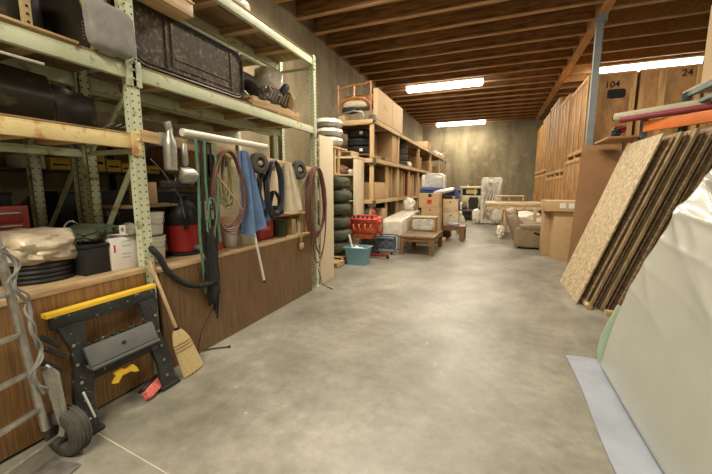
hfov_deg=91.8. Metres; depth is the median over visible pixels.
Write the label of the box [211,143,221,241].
strap
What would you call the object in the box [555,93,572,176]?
crate
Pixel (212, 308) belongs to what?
loose wire
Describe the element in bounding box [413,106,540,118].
ceiling beam
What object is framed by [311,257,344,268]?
pallet
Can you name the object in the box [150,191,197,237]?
storage bin
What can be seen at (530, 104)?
ceiling beam
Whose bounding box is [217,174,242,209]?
stick
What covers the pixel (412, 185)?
carton
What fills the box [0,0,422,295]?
wall
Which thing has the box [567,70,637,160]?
crate
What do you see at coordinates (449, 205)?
box
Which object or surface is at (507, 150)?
wall
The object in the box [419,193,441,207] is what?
box
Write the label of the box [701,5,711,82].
cardboard box
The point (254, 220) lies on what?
cloth
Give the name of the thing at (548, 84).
ceiling beam
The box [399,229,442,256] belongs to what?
coffee table
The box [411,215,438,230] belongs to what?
cardboard box
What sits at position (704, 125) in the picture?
crate
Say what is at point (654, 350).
mattress
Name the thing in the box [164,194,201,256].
shop vacuum
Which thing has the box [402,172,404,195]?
carton
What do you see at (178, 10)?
wooden box
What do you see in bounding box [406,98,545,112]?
ceiling beam
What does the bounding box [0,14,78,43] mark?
wood board
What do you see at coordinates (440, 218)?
box
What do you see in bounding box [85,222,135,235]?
grinder
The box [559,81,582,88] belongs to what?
trim
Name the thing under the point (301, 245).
lanyard
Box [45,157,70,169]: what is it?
carton
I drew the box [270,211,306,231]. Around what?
shelf
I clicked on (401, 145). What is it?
tire
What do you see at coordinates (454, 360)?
floor
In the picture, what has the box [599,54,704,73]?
ceiling light
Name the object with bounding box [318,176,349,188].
tire
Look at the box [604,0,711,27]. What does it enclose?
ceiling beam
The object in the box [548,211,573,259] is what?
cardboard box
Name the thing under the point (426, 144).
cardboard box
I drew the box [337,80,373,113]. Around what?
chair
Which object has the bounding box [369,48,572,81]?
ceiling beam
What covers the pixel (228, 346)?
cable
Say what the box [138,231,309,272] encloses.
countertop
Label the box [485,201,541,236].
worktable
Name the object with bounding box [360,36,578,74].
ceiling beam
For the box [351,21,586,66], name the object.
ceiling beam
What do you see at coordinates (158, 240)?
bucket
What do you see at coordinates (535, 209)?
plank
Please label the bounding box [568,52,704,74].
trim
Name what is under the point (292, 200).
cloth
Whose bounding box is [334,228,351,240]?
tire
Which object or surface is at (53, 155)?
carton
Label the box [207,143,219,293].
strap
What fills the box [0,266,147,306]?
countertop
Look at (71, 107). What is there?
car bodywork
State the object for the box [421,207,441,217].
box
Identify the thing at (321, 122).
roll
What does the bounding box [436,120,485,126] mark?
ceiling light
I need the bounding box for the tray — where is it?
[83,321,160,370]
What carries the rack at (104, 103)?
on the floor
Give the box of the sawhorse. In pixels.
[39,283,179,435]
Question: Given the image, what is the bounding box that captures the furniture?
[383,210,419,249]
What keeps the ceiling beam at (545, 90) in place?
attached to the wall at (332, 71)
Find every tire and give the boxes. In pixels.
[242,71,260,121]
[250,152,268,173]
[292,160,306,179]
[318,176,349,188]
[318,202,350,215]
[318,215,349,228]
[319,240,349,253]
[333,189,351,202]
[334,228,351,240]
[347,129,369,138]
[347,138,369,146]
[347,146,369,153]
[399,142,407,148]
[399,148,407,154]
[399,154,407,160]
[399,160,406,165]
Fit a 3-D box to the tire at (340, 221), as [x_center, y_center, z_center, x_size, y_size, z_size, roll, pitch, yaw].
[-0.451,-0.321,7.117,0.650,0.267,0.507,3,9,21]
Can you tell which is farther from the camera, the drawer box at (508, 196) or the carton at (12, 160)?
the drawer box at (508, 196)
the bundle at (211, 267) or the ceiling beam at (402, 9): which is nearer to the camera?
the bundle at (211, 267)
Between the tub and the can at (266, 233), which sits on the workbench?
the can at (266, 233)
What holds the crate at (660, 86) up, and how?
on the crate
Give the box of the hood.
[462,196,480,206]
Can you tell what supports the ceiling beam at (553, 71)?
attached to the wall at (332, 71)
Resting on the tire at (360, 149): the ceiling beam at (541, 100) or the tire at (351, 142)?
the tire at (351, 142)
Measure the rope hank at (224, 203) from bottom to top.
0.536 m
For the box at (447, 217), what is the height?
0.360 m
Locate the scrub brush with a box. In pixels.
[137,374,161,399]
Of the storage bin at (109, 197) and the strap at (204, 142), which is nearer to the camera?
the strap at (204, 142)
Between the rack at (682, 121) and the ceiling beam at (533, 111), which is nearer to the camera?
the rack at (682, 121)
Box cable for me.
[203,345,230,350]
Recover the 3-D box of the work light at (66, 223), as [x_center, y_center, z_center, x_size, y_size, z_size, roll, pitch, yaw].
[-2.058,0.060,2.544,0.097,0.365,0.153,3,9,21]
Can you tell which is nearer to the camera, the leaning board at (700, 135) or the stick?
the stick
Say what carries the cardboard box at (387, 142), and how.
on the wooden shelving at (375, 126)
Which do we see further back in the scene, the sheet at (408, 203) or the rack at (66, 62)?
the sheet at (408, 203)
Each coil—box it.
[211,150,246,231]
[257,173,268,217]
[265,160,283,217]
[312,167,326,263]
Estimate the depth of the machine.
4.38 m
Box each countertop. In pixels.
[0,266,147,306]
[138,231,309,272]
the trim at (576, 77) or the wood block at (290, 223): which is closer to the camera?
the wood block at (290, 223)
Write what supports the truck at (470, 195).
on the floor
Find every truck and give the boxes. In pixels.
[0,233,92,473]
[459,185,480,215]
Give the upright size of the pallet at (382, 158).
0.100 m
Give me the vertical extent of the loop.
0.395 m
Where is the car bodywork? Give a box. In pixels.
[51,83,97,126]
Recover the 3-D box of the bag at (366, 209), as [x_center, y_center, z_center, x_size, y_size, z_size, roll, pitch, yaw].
[0.224,-0.447,8.703,0.423,0.634,0.544,3,9,21]
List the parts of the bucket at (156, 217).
lid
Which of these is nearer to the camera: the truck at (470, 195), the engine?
the engine
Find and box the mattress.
[597,169,711,473]
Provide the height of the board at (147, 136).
0.225 m
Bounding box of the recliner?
[505,207,540,248]
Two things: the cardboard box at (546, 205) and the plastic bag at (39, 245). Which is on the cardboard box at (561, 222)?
the cardboard box at (546, 205)
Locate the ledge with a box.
[594,135,640,158]
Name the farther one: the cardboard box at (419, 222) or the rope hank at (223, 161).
the cardboard box at (419, 222)
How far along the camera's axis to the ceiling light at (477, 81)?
12.24 m
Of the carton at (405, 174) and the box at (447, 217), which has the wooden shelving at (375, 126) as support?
the carton at (405, 174)
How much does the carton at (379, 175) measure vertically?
0.750 m
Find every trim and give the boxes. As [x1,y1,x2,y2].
[97,433,167,473]
[275,0,291,3]
[296,0,399,20]
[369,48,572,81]
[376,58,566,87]
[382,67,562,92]
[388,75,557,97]
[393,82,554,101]
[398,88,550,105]
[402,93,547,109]
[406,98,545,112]
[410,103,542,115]
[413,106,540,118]
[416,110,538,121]
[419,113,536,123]
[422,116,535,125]
[551,94,568,100]
[555,88,577,94]
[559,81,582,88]
[563,61,703,82]
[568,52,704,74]
[574,41,705,65]
[611,0,673,9]
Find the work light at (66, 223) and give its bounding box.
[63,221,77,227]
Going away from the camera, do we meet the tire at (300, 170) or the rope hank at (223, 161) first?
the rope hank at (223, 161)
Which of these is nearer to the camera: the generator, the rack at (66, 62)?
the rack at (66, 62)
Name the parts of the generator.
frame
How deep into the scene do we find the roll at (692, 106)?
4.53 m
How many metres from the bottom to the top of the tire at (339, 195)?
0.270 m
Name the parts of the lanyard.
cord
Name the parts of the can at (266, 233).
embossed panel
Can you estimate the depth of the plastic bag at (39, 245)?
2.14 m
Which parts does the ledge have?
leg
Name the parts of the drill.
handle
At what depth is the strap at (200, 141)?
3.04 m
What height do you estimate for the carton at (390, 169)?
0.820 m
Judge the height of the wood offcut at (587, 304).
0.068 m
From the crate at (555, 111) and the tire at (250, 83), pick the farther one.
the crate at (555, 111)
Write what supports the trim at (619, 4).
attached to the ceiling
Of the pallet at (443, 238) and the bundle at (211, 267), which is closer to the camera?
the bundle at (211, 267)
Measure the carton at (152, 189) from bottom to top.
0.190 m
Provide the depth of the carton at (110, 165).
3.79 m
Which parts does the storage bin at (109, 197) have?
lid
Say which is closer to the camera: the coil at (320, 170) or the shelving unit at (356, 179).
the coil at (320, 170)
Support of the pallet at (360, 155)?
on the wooden shelving at (375, 126)
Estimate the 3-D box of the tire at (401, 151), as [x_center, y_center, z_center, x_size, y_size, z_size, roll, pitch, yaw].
[1.409,-2.808,11.427,0.596,0.185,0.596,3,9,21]
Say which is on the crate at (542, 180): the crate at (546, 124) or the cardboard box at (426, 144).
the crate at (546, 124)
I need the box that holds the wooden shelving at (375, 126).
[336,114,446,235]
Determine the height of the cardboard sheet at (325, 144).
2.270 m
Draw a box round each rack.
[0,0,326,374]
[22,20,276,230]
[638,77,711,140]
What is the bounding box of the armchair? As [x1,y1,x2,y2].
[421,173,446,187]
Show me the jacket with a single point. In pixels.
(91, 233)
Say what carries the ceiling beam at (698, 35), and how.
attached to the ceiling
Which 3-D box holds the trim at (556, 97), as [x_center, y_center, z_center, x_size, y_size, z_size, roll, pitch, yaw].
[10.634,-5.890,13.792,4.950,0.384,0.068,3,9,21]
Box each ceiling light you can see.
[405,77,483,92]
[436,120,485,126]
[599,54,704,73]
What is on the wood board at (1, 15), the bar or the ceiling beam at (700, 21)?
the bar
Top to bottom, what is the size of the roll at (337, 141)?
0.162 m
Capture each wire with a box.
[150,158,184,217]
[197,308,212,350]
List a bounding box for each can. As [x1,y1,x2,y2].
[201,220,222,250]
[255,218,273,240]
[273,218,286,236]
[296,219,299,232]
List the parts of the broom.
handle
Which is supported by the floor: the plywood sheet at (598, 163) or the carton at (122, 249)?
the plywood sheet at (598, 163)
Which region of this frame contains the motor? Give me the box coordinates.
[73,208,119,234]
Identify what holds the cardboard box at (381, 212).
on the wooden shelving at (375, 126)
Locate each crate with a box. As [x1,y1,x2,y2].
[308,146,346,175]
[532,175,539,211]
[535,125,542,175]
[537,174,545,212]
[540,112,550,174]
[544,177,553,199]
[546,96,567,177]
[553,175,563,199]
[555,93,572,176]
[562,157,580,199]
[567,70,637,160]
[630,63,703,142]
[696,92,711,128]
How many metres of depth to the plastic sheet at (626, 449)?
2.21 m
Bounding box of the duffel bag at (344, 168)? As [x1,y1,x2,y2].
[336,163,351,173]
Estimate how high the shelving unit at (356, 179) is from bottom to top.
2.185 m
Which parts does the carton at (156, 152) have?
lid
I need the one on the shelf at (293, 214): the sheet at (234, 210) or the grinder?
the sheet at (234, 210)
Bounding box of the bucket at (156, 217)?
[150,211,164,234]
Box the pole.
[254,233,265,282]
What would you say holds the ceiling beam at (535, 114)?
attached to the wall at (332, 71)
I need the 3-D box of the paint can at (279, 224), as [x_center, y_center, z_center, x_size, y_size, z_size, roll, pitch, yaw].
[-1.018,-0.125,4.555,0.200,0.228,0.200,3,9,21]
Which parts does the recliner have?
backrest, armrest, armrest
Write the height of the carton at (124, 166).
0.100 m
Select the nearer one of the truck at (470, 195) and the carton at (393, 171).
the carton at (393, 171)
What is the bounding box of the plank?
[533,208,536,221]
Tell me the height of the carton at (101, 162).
0.200 m
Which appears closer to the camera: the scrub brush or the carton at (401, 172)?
the scrub brush
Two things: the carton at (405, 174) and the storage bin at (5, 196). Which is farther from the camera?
the carton at (405, 174)
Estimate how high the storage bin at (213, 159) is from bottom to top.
0.420 m
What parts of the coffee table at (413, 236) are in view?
leg, frame, frame, inset panel, leg, frame, leg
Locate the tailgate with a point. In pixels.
(165, 45)
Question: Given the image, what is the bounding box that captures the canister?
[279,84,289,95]
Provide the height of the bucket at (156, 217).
0.188 m
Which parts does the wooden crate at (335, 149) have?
leg, leg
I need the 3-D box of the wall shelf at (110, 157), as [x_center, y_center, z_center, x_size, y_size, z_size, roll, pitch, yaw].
[-3.103,0.039,3.275,0.400,2.000,5.520,3,9,21]
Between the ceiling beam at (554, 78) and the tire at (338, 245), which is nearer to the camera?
the tire at (338, 245)
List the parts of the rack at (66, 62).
cable coil, hose coil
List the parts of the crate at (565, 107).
panel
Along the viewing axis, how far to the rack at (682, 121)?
4.41 m
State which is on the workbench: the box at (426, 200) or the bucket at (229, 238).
the bucket at (229, 238)
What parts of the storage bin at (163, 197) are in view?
lid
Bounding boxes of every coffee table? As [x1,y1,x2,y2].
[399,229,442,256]
[441,223,466,241]
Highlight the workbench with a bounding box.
[0,231,311,461]
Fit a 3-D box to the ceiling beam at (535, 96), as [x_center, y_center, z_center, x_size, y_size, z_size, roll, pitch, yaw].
[5.089,-6.116,15.380,6.160,0.384,0.068,3,9,21]
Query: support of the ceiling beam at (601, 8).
attached to the wall at (507, 150)
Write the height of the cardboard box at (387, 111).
0.701 m
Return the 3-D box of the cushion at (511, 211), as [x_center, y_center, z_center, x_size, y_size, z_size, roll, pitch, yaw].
[4.006,-0.619,8.878,0.314,0.290,0.625,3,9,21]
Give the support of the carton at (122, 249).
on the workbench
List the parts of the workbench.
hose coil, hose coil, hose coil, hose coil, panel, panel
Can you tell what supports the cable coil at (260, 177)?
hanging from the board at (147, 136)
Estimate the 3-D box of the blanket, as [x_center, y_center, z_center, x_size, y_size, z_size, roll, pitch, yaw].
[2.519,-1.160,10.326,1.201,0.677,0.986,3,9,21]
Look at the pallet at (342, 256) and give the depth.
7.01 m
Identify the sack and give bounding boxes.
[456,211,464,232]
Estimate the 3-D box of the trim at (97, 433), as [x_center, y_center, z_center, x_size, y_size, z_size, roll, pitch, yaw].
[-0.814,1.268,1.734,2.260,0.003,0.006,4,9,27]
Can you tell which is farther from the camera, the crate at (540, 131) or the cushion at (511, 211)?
the crate at (540, 131)
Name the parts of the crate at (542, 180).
panel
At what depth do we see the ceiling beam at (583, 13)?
8.53 m
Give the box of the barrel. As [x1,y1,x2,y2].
[0,63,55,120]
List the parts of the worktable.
leg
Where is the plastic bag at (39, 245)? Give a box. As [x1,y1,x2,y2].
[0,227,81,266]
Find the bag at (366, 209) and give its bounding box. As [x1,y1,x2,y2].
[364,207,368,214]
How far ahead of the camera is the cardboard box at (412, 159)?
13.19 m
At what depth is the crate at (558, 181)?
10.71 m
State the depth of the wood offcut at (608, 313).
4.06 m
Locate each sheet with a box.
[219,166,277,216]
[318,135,333,284]
[402,197,415,209]
[495,224,504,238]
[560,133,664,303]
[565,355,663,473]
[567,145,620,264]
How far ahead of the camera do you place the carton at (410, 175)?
12.27 m
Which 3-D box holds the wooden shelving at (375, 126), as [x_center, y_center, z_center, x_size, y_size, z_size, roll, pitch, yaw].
[2.228,-2.119,14.322,1.335,3.160,13.121,3,9,21]
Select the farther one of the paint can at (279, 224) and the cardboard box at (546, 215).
the cardboard box at (546, 215)
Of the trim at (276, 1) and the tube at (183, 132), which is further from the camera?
the trim at (276, 1)
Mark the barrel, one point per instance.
(25, 93)
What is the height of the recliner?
1.006 m
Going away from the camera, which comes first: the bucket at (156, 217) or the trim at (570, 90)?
the bucket at (156, 217)
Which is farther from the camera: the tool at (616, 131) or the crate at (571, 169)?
the crate at (571, 169)
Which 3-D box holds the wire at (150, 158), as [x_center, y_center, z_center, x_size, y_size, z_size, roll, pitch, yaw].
[-1.488,-0.378,2.756,0.035,0.474,0.277,4,9,24]
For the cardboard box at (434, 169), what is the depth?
18.07 m
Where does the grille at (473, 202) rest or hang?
attached to the truck at (470, 195)
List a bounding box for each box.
[106,0,194,20]
[364,182,384,198]
[367,133,377,157]
[373,88,402,133]
[374,207,385,230]
[378,132,396,162]
[383,201,403,215]
[407,156,421,168]
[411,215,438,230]
[417,141,430,150]
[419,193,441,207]
[421,162,431,171]
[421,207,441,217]
[432,167,440,172]
[437,217,441,239]
[443,199,458,212]
[443,212,459,224]
[495,195,524,201]
[539,210,550,254]
[540,200,574,211]
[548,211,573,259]
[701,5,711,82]
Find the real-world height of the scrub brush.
0.100 m
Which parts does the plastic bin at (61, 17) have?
panel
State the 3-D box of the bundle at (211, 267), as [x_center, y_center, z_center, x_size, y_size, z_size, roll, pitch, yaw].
[-1.332,0.333,3.184,0.076,0.887,0.178,7,10,39]
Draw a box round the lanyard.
[299,179,303,248]
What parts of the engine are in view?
stand leg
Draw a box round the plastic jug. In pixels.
[240,233,254,244]
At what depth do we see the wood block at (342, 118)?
8.22 m
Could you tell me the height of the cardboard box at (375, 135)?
0.780 m
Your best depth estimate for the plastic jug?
3.86 m
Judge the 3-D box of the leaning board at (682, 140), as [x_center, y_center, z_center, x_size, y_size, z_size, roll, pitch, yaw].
[3.574,-0.210,4.654,0.712,2.104,1.220,3,9,21]
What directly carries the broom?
on the floor
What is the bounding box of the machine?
[253,84,294,109]
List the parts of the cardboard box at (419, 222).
lid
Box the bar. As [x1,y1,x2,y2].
[18,0,32,24]
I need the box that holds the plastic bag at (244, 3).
[235,0,250,10]
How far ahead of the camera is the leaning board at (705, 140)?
3.92 m
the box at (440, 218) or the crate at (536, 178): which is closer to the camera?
the box at (440, 218)
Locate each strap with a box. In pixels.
[187,139,206,293]
[191,140,210,305]
[197,141,210,227]
[202,142,214,310]
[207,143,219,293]
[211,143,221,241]
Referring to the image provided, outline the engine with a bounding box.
[345,210,388,258]
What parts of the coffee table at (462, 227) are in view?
leg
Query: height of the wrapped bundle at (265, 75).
0.562 m
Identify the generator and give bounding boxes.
[375,234,398,254]
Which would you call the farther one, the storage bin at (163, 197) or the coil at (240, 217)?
the storage bin at (163, 197)
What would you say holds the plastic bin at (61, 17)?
on the rack at (66, 62)
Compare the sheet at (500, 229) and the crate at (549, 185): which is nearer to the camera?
the sheet at (500, 229)
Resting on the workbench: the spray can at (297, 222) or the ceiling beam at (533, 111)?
the spray can at (297, 222)
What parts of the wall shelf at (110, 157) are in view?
shelf, post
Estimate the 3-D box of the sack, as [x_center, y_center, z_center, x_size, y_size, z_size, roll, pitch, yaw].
[3.490,-0.492,11.573,0.324,0.757,0.278,3,9,21]
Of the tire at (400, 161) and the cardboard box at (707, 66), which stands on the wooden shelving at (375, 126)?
the tire at (400, 161)
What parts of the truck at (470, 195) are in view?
window reflection panel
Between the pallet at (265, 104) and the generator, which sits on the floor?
the generator
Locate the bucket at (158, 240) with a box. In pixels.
[152,234,166,261]
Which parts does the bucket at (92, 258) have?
lid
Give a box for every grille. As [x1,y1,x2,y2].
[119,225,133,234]
[467,196,479,208]
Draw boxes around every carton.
[5,154,45,168]
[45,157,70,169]
[53,155,71,168]
[96,234,137,270]
[97,155,105,170]
[104,159,120,171]
[121,163,128,171]
[128,182,157,203]
[147,166,158,173]
[149,146,203,174]
[200,194,231,228]
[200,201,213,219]
[364,168,388,196]
[364,170,384,182]
[389,168,391,196]
[389,171,390,196]
[392,170,394,196]
[399,171,402,195]
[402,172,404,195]
[405,174,415,194]
[405,175,407,195]
[409,175,411,194]
[411,175,413,194]
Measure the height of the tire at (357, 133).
0.190 m
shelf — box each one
[0,146,238,240]
[102,203,177,208]
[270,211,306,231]
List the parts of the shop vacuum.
handle, tank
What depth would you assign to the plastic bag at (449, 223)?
9.69 m
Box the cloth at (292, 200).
[283,162,302,211]
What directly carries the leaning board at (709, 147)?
on the floor
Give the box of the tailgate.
[132,0,243,98]
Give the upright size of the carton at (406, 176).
0.700 m
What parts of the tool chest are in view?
handle, handle, drawer, drawer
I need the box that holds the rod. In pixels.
[0,50,44,64]
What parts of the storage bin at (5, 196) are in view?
lid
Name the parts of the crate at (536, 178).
panel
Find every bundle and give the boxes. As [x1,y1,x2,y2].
[103,122,125,131]
[202,225,219,317]
[253,66,282,101]
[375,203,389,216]
[518,211,540,221]
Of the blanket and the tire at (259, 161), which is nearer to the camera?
the tire at (259, 161)
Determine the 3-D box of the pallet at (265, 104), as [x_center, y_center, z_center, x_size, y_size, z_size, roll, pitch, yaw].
[-1.165,-1.568,4.305,0.480,0.110,0.970,3,9,21]
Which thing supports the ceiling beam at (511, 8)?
attached to the wall at (332, 71)
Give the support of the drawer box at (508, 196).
on the worktable
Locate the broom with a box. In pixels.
[147,260,203,377]
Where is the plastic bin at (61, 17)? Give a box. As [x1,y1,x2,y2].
[0,0,98,50]
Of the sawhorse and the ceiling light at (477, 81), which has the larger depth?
the ceiling light at (477, 81)
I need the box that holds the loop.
[206,197,217,236]
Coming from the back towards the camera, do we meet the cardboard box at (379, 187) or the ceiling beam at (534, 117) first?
the ceiling beam at (534, 117)
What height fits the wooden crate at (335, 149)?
0.515 m
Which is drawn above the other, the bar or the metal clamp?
the bar
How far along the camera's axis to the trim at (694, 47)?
9.87 m
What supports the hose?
hanging from the workbench
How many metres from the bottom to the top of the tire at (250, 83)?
0.582 m
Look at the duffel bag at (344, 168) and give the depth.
7.83 m
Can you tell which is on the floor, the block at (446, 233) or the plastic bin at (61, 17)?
the block at (446, 233)
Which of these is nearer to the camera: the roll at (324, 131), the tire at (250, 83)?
the tire at (250, 83)
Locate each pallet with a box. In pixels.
[238,95,299,120]
[311,251,346,261]
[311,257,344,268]
[336,151,358,156]
[348,154,380,158]
[381,157,391,161]
[416,237,445,244]
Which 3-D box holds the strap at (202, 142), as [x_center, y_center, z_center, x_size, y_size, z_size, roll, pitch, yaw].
[-1.366,-0.078,3.175,0.093,1.547,0.066,3,9,21]
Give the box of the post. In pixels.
[585,13,607,145]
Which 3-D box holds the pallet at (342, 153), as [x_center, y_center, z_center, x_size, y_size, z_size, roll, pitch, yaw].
[-0.284,-1.879,7.902,0.590,0.120,0.420,3,9,21]
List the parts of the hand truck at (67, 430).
rail, wrapped cord, rail, nose plate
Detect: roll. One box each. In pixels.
[317,117,342,127]
[317,127,342,136]
[317,136,342,146]
[612,99,711,122]
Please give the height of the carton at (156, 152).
0.350 m
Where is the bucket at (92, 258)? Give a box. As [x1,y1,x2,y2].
[73,241,109,275]
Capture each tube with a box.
[179,128,267,149]
[324,110,364,117]
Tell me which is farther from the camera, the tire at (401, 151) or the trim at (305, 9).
the tire at (401, 151)
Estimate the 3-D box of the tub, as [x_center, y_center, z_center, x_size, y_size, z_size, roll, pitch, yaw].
[0.044,0.358,6.882,0.498,0.352,0.408,3,9,21]
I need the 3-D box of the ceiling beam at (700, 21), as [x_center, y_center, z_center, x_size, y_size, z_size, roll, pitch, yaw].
[8.292,-5.061,7.965,4.950,0.384,0.068,3,9,21]
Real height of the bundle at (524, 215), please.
0.565 m
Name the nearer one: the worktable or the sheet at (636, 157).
the sheet at (636, 157)
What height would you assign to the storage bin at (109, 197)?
0.620 m
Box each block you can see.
[286,219,295,234]
[338,116,347,120]
[421,196,452,236]
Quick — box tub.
[343,244,372,265]
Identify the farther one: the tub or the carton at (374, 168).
the carton at (374, 168)
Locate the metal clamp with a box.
[155,132,164,146]
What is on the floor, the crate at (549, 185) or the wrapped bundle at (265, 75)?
the crate at (549, 185)
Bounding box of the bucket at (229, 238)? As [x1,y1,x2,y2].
[217,224,238,246]
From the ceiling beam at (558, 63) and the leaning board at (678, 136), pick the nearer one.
the leaning board at (678, 136)
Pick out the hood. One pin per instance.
(472, 201)
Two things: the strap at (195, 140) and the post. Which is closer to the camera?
the strap at (195, 140)
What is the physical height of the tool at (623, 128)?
0.112 m
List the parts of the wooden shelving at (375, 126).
rail, rail, rail, post, rail, rail, rail, post, rail, rail, rail, post, rail, post, post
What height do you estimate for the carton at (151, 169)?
0.090 m
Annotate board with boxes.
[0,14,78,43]
[141,130,314,173]
[579,136,674,305]
[588,131,684,305]
[593,133,687,306]
[597,128,700,310]
[605,131,704,308]
[609,127,711,309]
[621,139,711,304]
[680,148,711,203]
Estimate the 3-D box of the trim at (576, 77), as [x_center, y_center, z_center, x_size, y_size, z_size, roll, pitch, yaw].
[9.630,-5.535,11.295,4.950,0.384,0.068,3,9,21]
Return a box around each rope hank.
[216,154,234,208]
[221,158,234,207]
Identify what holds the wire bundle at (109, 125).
on the rack at (66, 62)
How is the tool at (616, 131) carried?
on the ledge
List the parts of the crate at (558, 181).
panel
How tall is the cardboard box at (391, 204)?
0.721 m
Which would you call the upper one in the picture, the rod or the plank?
the rod
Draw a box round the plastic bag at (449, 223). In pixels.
[448,222,459,225]
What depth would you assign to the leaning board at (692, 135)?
4.01 m
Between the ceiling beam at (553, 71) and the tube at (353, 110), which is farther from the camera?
the ceiling beam at (553, 71)
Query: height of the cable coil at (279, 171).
0.672 m
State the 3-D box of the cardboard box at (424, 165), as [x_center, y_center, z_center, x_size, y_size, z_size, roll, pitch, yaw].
[3.212,-3.216,16.026,0.500,0.451,0.902,3,9,21]
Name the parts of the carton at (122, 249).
printed panel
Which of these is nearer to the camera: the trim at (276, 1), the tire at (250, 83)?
the tire at (250, 83)
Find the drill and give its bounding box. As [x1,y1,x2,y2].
[160,121,198,187]
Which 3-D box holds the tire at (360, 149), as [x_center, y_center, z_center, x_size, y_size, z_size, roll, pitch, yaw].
[0.113,-2.165,8.720,0.656,0.190,0.663,3,9,21]
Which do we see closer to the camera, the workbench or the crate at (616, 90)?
the workbench
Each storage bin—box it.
[0,191,11,204]
[45,190,135,234]
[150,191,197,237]
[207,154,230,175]
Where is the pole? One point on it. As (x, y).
(255, 238)
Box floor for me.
[0,216,615,473]
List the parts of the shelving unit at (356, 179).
panel, shelf, panel, panel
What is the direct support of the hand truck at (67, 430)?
on the floor
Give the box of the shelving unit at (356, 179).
[317,156,363,248]
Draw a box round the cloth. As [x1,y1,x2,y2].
[239,150,270,236]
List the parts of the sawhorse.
leg, rail, leg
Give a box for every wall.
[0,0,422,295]
[423,119,544,211]
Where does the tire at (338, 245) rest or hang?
on the pallet at (342, 256)
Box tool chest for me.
[0,205,30,230]
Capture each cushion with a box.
[82,0,136,58]
[433,187,454,193]
[505,207,518,214]
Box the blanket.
[420,187,460,209]
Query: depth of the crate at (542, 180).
14.44 m
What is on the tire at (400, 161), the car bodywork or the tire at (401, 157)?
the tire at (401, 157)
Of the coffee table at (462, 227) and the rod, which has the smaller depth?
the rod
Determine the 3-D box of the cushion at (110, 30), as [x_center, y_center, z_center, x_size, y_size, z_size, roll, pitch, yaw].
[-1.633,-1.378,2.298,0.120,0.316,0.305,3,9,21]
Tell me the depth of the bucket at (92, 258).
2.39 m
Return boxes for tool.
[610,128,620,135]
[611,126,626,132]
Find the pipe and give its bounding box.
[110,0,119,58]
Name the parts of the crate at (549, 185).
panel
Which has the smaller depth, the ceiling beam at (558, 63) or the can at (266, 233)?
the can at (266, 233)
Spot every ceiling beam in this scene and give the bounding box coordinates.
[313,0,508,35]
[328,0,604,47]
[340,4,595,57]
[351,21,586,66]
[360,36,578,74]
[535,0,615,119]
[581,28,707,55]
[588,13,709,43]
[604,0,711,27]
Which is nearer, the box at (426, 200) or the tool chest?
the tool chest
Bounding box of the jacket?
[69,223,114,241]
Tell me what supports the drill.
hanging from the board at (147, 136)
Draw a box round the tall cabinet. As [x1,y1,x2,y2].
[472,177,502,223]
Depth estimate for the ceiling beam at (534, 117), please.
19.21 m
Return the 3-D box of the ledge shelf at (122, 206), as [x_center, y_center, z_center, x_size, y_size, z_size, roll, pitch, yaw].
[-1.875,-0.284,3.094,0.340,0.020,0.620,3,9,21]
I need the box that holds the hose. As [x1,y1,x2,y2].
[148,245,216,288]
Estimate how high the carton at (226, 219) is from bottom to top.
0.550 m
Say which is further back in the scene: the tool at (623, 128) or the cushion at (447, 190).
the cushion at (447, 190)
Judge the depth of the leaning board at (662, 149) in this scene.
4.21 m
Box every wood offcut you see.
[580,296,592,309]
[604,309,613,316]
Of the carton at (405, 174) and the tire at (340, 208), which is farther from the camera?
the carton at (405, 174)
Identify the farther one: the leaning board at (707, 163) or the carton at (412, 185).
the carton at (412, 185)
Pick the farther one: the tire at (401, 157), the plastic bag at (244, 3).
the tire at (401, 157)

